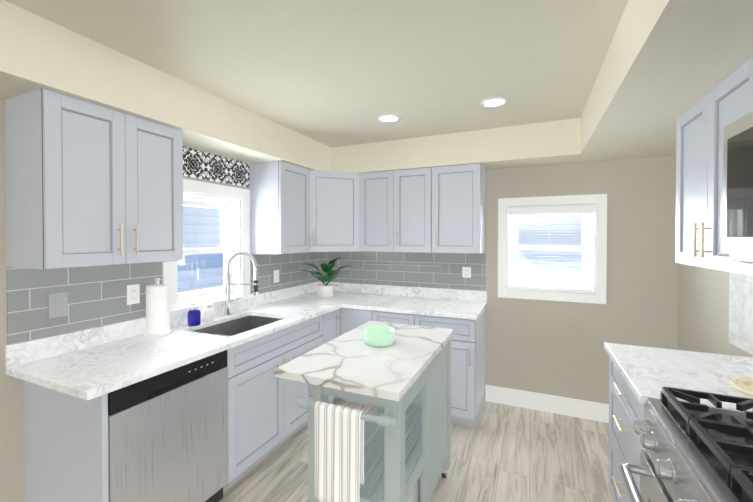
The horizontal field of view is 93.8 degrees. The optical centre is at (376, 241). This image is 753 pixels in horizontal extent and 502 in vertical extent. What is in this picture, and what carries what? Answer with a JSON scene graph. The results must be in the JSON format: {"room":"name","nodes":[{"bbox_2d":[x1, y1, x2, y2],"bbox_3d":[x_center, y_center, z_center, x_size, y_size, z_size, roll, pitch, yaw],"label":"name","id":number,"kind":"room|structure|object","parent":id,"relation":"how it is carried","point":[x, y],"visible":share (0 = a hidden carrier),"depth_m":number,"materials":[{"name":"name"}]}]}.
{"room":"kitchen","nodes":[
{"label":"kitchen","id":0,"kind":"room"},
{"bbox_2d":[0,99,317,501],"bbox_3d":[-1.748,0.285,1.669,0.160,2.400,5.120,0,1,24],"label":"wall","id":1,"kind":"structure","parent":0,"point":[11,445],"depth_m":1.61,"materials":[{"name":"beige paint"}]},
{"bbox_2d":[6,262,161,343],"bbox_3d":[-1.535,0.286,1.944,0.007,0.357,0.735,0,1,24],"label":"tile backsplash","id":2,"kind":"structure","parent":1,"relation":"attached to","point":[97,295],"depth_m":1.84,"materials":[{"name":"grey tile"}]},
{"bbox_2d":[48,292,67,318],"bbox_3d":[-1.601,0.319,1.775,0.008,0.122,0.078,0,1,24],"label":"switch plate","id":3,"kind":"object","parent":2,"relation":"attached to","point":[57,304],"visible":1,"depth_m":1.77,"materials":[{"name":"grey plastic"}]},
{"bbox_2d":[127,284,139,304],"bbox_3d":[-1.454,0.316,2.109,0.007,0.116,0.072,0,1,24],"label":"electrical outlet","id":4,"kind":"object","parent":2,"relation":"attached to","point":[133,294],"visible":1,"depth_m":2.11,"materials":[{"name":"white plastic"}]},
{"bbox_2d":[5,89,182,269],"bbox_3d":[-1.405,-0.265,1.830,0.328,0.758,0.643,0,1,24],"label":"upper cabinet","id":5,"kind":"object","parent":1,"relation":"attached to","point":[88,184],"depth_m":1.62,"materials":[{"name":"grey wood"}]},
{"bbox_2d":[5,281,320,375],"bbox_3d":[-0.917,0.623,2.671,0.550,0.328,2.578,0,1,24],"label":"backsplash","id":6,"kind":"structure","parent":1,"relation":"attached to","point":[262,345],"depth_m":2.15,"materials":[{"name":"white stone"}]},
{"bbox_2d":[162,179,254,314],"bbox_3d":[-1.288,0.021,2.655,0.205,0.908,0.806,0,1,24],"label":"window","id":7,"kind":"structure","parent":1,"relation":"in","point":[235,231],"depth_m":2.79,"materials":[{"name":"white"}]},
{"bbox_2d":[183,146,249,189],"bbox_3d":[-1.248,-0.543,2.582,0.010,0.220,0.860,0,1,24],"label":"valance","id":8,"kind":"object","parent":1,"relation":"attached to","point":[201,166],"visible":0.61,"depth_m":2.65,"materials":[{"name":"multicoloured fabric"}]},
{"bbox_2d":[249,161,308,253],"bbox_3d":[-0.815,-0.279,3.123,0.364,0.758,0.470,0,1,24],"label":"upper cabinet","id":9,"kind":"object","parent":1,"relation":"attached to","point":[279,190],"depth_m":2.94,"materials":[{"name":"grey wood"}]},
{"bbox_2d":[250,252,321,293],"bbox_3d":[-0.859,0.270,3.476,0.007,0.357,1.074,0,1,24],"label":"tile backsplash","id":10,"kind":"structure","parent":1,"relation":"attached to","point":[290,267],"depth_m":3.40,"materials":[{"name":"grey tile"}]},
{"bbox_2d":[274,270,278,282],"bbox_3d":[-0.933,0.323,3.290,0.007,0.116,0.072,0,1,24],"label":"electrical outlet","id":11,"kind":"object","parent":10,"relation":"attached to","point":[276,276],"visible":1,"depth_m":3.29,"materials":[{"name":"white plastic"}]},
{"bbox_2d":[309,170,364,251],"bbox_3d":[-0.457,-0.283,3.497,0.718,0.758,0.718,0,1,24],"label":"upper cabinet","id":12,"kind":"object","parent":1,"relation":"attached to","point":[336,199],"depth_m":3.33,"materials":[{"name":"grey wood"}]},
{"bbox_2d":[0,0,752,172],"bbox_3d":[-0.207,-0.822,0.977,3.530,0.370,5.440,0,1,24],"label":"ceiling","id":13,"kind":"structure","parent":0,"point":[320,85],"depth_m":1.73,"materials":[{"name":"beige paint"}]},
{"bbox_2d":[378,114,399,121],"bbox_3d":[0.094,-0.920,2.636,0.168,0.010,0.168,0,1,24],"label":"recessed light","id":14,"kind":"object","parent":13,"relation":"in","point":[388,118],"visible":1,"depth_m":2.63,"materials":[{"name":"white"}]},
{"bbox_2d":[481,97,507,106],"bbox_3d":[0.776,-0.916,2.324,0.168,0.010,0.168,0,1,24],"label":"recessed light","id":15,"kind":"object","parent":13,"relation":"in","point":[495,102],"visible":1,"depth_m":2.31,"materials":[{"name":"white"}]},
{"bbox_2d":[219,397,612,501],"bbox_3d":[-0.207,1.543,1.002,3.530,0.100,5.440,0,1,24],"label":"floor","id":16,"kind":"structure","parent":0,"point":[504,453],"depth_m":2.34,"materials":[{"name":"brown wood"}]},
{"bbox_2d":[108,350,227,501],"bbox_3d":[-1.235,1.044,1.835,0.612,0.870,0.608,0,1,24],"label":"dishwasher","id":17,"kind":"object","parent":16,"relation":"on","point":[167,436],"visible":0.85,"depth_m":1.69,"materials":[{"name":"grey metal"}]},
{"bbox_2d":[173,332,324,493],"bbox_3d":[-0.922,1.138,2.582,0.618,0.675,1.000,0,1,24],"label":"base cabinet","id":18,"kind":"object","parent":16,"relation":"on","point":[263,412],"depth_m":2.26,"materials":[{"name":"grey wood"}]},
{"bbox_2d":[5,328,240,403],"bbox_3d":[-1.237,0.585,1.829,0.643,0.033,0.780,0,1,24],"label":"countertop","id":19,"kind":"structure","parent":18,"relation":"on","point":[86,374],"depth_m":1.66,"materials":[{"name":"white stone"}]},
{"bbox_2d":[143,278,171,336],"bbox_3d":[-1.336,0.392,2.155,0.152,0.344,0.152,0,1,24],"label":"paper towel holder","id":20,"kind":"object","parent":19,"relation":"on","point":[157,309],"visible":0.98,"depth_m":2.11,"materials":[{"name":"white paper"}]},
{"bbox_2d":[187,299,200,325],"bbox_3d":[-1.229,0.473,2.377,0.080,0.177,0.079,0,1,24],"label":"soap bottle","id":21,"kind":"object","parent":19,"relation":"on","point":[194,316],"visible":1,"depth_m":2.35,"materials":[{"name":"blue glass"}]},
{"bbox_2d":[203,297,213,321],"bbox_3d":[-1.190,0.477,2.501,0.070,0.167,0.067,0,1,24],"label":"soap bottle","id":22,"kind":"object","parent":19,"relation":"on","point":[208,313],"visible":1,"depth_m":2.48,"materials":[{"name":"white plastic"}]},
{"bbox_2d":[193,315,281,336],"bbox_3d":[-0.946,0.693,2.464,0.434,0.194,0.629,0,1,24],"label":"sink","id":23,"kind":"object","parent":19,"relation":"in","point":[239,324],"depth_m":2.70,"materials":[{"name":"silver metal"}]},
{"bbox_2d":[257,312,336,403],"bbox_3d":[-0.672,1.029,3.147,0.618,0.880,0.361,0,1,24],"label":"base cabinet","id":24,"kind":"object","parent":16,"relation":"on","point":[326,325],"depth_m":2.81,"materials":[{"name":"grey wood"}]},
{"bbox_2d":[237,300,340,319],"bbox_3d":[-0.719,0.572,3.005,0.643,0.033,0.560,0,1,24],"label":"countertop","id":25,"kind":"structure","parent":24,"relation":"on","point":[280,309],"depth_m":2.90,"materials":[{"name":"white stone"}]},
{"bbox_2d":[337,308,380,407],"bbox_3d":[-0.049,1.027,3.357,0.392,0.880,0.670,0,1,24],"label":"base cabinet","id":26,"kind":"object","parent":16,"relation":"on","point":[348,319],"depth_m":3.12,"materials":[{"name":"grey wood"}]},
{"bbox_2d":[274,321,452,501],"bbox_3d":[0.012,1.023,1.902,0.590,0.920,1.038,0,1,24],"label":"island cart","id":27,"kind":"object","parent":16,"relation":"on","point":[403,381],"visible":0.96,"depth_m":1.68,"materials":[{"name":"stone"}]},
{"bbox_2d":[314,401,363,501],"bbox_3d":[-0.153,0.862,1.427,0.210,0.393,0.054,0,1,24],"label":"striped towel","id":28,"kind":"object","parent":27,"relation":"hanging from","point":[338,453],"visible":1,"depth_m":1.41,"materials":[{"name":"white fabric"}]},
{"bbox_2d":[363,325,395,346],"bbox_3d":[0.016,0.523,1.954,0.180,0.076,0.180,0,1,24],"label":"bowl","id":29,"kind":"object","parent":27,"relation":"on","point":[379,336],"visible":1,"depth_m":1.89,"materials":[{"name":"green ceramic"}]},
{"bbox_2d":[381,312,420,325],"bbox_3d":[0.287,1.028,3.237,0.441,0.880,0.618,0,1,24],"label":"base cabinet","id":30,"kind":"object","parent":16,"relation":"on","point":[390,317],"depth_m":2.94,"materials":[{"name":"grey wood"}]},
{"bbox_2d":[421,312,484,428],"bbox_3d":[0.628,1.030,3.087,0.548,0.880,0.618,0,1,24],"label":"base cabinet","id":31,"kind":"object","parent":16,"relation":"on","point":[468,338],"depth_m":2.76,"materials":[{"name":"grey wood"}]},
{"bbox_2d":[289,292,486,319],"bbox_3d":[0.059,0.569,3.319,1.812,0.033,0.643,0,1,24],"label":"countertop","id":32,"kind":"structure","parent":31,"relation":"on","point":[411,305],"depth_m":3.16,"materials":[{"name":"white stone"}]},
{"bbox_2d":[302,258,348,296],"bbox_3d":[-0.507,0.354,3.529,0.509,0.391,0.521,0,1,24],"label":"potted plant","id":33,"kind":"object","parent":32,"relation":"on","point":[326,289],"visible":1,"depth_m":3.49,"materials":[{"name":"green plant"}]},
{"bbox_2d":[604,343,752,501],"bbox_3d":[1.425,1.030,1.532,0.653,0.915,0.728,0,1,24],"label":"base cabinet","id":34,"kind":"object","parent":16,"relation":"on","point":[638,375],"visible":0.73,"depth_m":1.62,"materials":[{"name":"grey stone"}]},
{"bbox_2d":[604,343,752,411],"bbox_3d":[1.429,0.589,1.525,0.643,0.033,0.728,0,1,24],"label":"countertop","id":35,"kind":"structure","parent":34,"relation":"on","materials":[{"name":"white stone"}]},
{"bbox_2d":[729,377,752,395],"bbox_3d":[1.491,0.562,1.335,0.220,0.020,0.220,0,1,24],"label":"trivet","id":36,"kind":"object","parent":35,"relation":"on","point":[743,384],"visible":1,"depth_m":1.38,"materials":[{"name":"beige"}]},
{"bbox_2d":[619,387,752,501],"bbox_3d":[1.085,1.011,0.861,0.713,0.966,0.766,0,1,24],"label":"steel gas range","id":37,"kind":"object","parent":16,"relation":"on","point":[695,450],"visible":1,"depth_m":1.04,"materials":[{"name":"grey metal"}]},
{"bbox_2d":[326,156,677,403],"bbox_3d":[0.859,0.267,3.404,3.530,2.400,0.160,0,1,24],"label":"wall","id":38,"kind":"structure","parent":0,"point":[555,348],"depth_m":2.91,"materials":[{"name":"beige paint"}]},
{"bbox_2d":[365,167,440,252],"bbox_3d":[0.222,-0.282,3.390,0.824,0.758,0.365,0,1,24],"label":"upper cabinet","id":39,"kind":"object","parent":38,"relation":"attached to","point":[403,207],"depth_m":3.23,"materials":[{"name":"grey wood"}]},
{"bbox_2d":[321,281,486,299],"bbox_3d":[0.185,0.499,3.604,1.812,0.100,0.020,0,1,24],"label":"backsplash","id":40,"kind":"structure","parent":38,"relation":"attached to","point":[382,290],"depth_m":3.52,"materials":[{"name":"white stone"}]},
{"bbox_2d":[322,252,485,290],"bbox_3d":[0.180,0.268,3.611,1.800,0.357,0.007,0,1,24],"label":"tile backsplash","id":41,"kind":"structure","parent":38,"relation":"attached to","point":[449,275],"depth_m":3.53,"materials":[{"name":"grey tile"}]},
{"bbox_2d":[462,267,470,277],"bbox_3d":[0.846,0.288,3.310,0.080,0.100,0.007,0,1,24],"label":"electrical outlet","id":42,"kind":"object","parent":41,"relation":"attached to","point":[466,272],"visible":1,"depth_m":3.31,"materials":[{"name":"white plastic"}]},
{"bbox_2d":[441,164,484,253],"bbox_3d":[0.714,-0.280,3.193,0.480,0.758,0.328,0,1,24],"label":"upper cabinet","id":43,"kind":"object","parent":38,"relation":"attached to","point":[462,186],"depth_m":3.02,"materials":[{"name":"grey wood"}]},
{"bbox_2d":[485,385,608,422],"bbox_3d":[1.648,1.397,2.969,1.405,0.150,0.020,0,1,24],"label":"baseboard","id":44,"kind":"structure","parent":38,"relation":"attached to","point":[584,409],"depth_m":3.02,"materials":[{"name":"white wood"}]},
{"bbox_2d":[498,194,606,303],"bbox_3d":[1.516,0.058,3.102,0.835,0.895,0.178,0,1,24],"label":"window","id":45,"kind":"structure","parent":38,"relation":"in","point":[591,209],"depth_m":3.04,"materials":[{"name":"white"}]},
{"bbox_2d":[509,205,593,291],"bbox_3d":[1.499,0.058,3.062,0.657,0.717,0.046,0,1,24],"label":"window blind","id":46,"kind":"object","parent":45,"relation":"attached to","point":[529,210],"depth_m":3.05,"materials":[{"name":"white"}]},
{"bbox_2d":[678,263,752,357],"bbox_3d":[1.335,0.300,0.309,0.160,2.400,5.120,0,1,24],"label":"wall","id":47,"kind":"structure","parent":0,"point":[703,310],"depth_m":2.27,"materials":[{"name":"beige paint"}]},
{"bbox_2d":[675,94,752,275],"bbox_3d":[1.571,-0.261,1.448,0.328,0.758,0.738,0,1,24],"label":"upper cabinet","id":48,"kind":"object","parent":47,"relation":"attached to","point":[691,127],"depth_m":1.67,"materials":[{"name":"grey wood"}]},
{"bbox_2d":[703,57,752,268],"bbox_3d":[1.238,-0.284,0.809,0.422,0.698,0.820,0,1,24],"label":"upper cabinet","id":49,"kind":"object","parent":47,"relation":"attached to","point":[714,178],"depth_m":1.22,"materials":[{"name":"grey wood"}]},
{"bbox_2d":[729,272,752,354],"bbox_3d":[1.565,0.318,1.038,0.008,0.512,2.040,0,1,24],"label":"wall tile","id":50,"kind":"structure","parent":47,"relation":"attached to","point":[740,311],"depth_m":1.86,"materials":[{"name":"white stone"}]},
{"label":"outside","id":51,"kind":"structure","parent":0,"visible":0},
{"bbox_2d":[177,206,223,292],"bbox_3d":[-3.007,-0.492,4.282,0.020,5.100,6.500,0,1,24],"label":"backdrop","id":52,"kind":"structure","parent":51,"point":[212,264],"depth_m":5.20,"materials":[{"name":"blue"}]},
{"bbox_2d":[517,215,582,282],"bbox_3d":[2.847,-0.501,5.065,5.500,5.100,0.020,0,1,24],"label":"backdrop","id":53,"kind":"structure","parent":51,"point":[547,264],"depth_m":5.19,"materials":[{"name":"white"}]}
]}

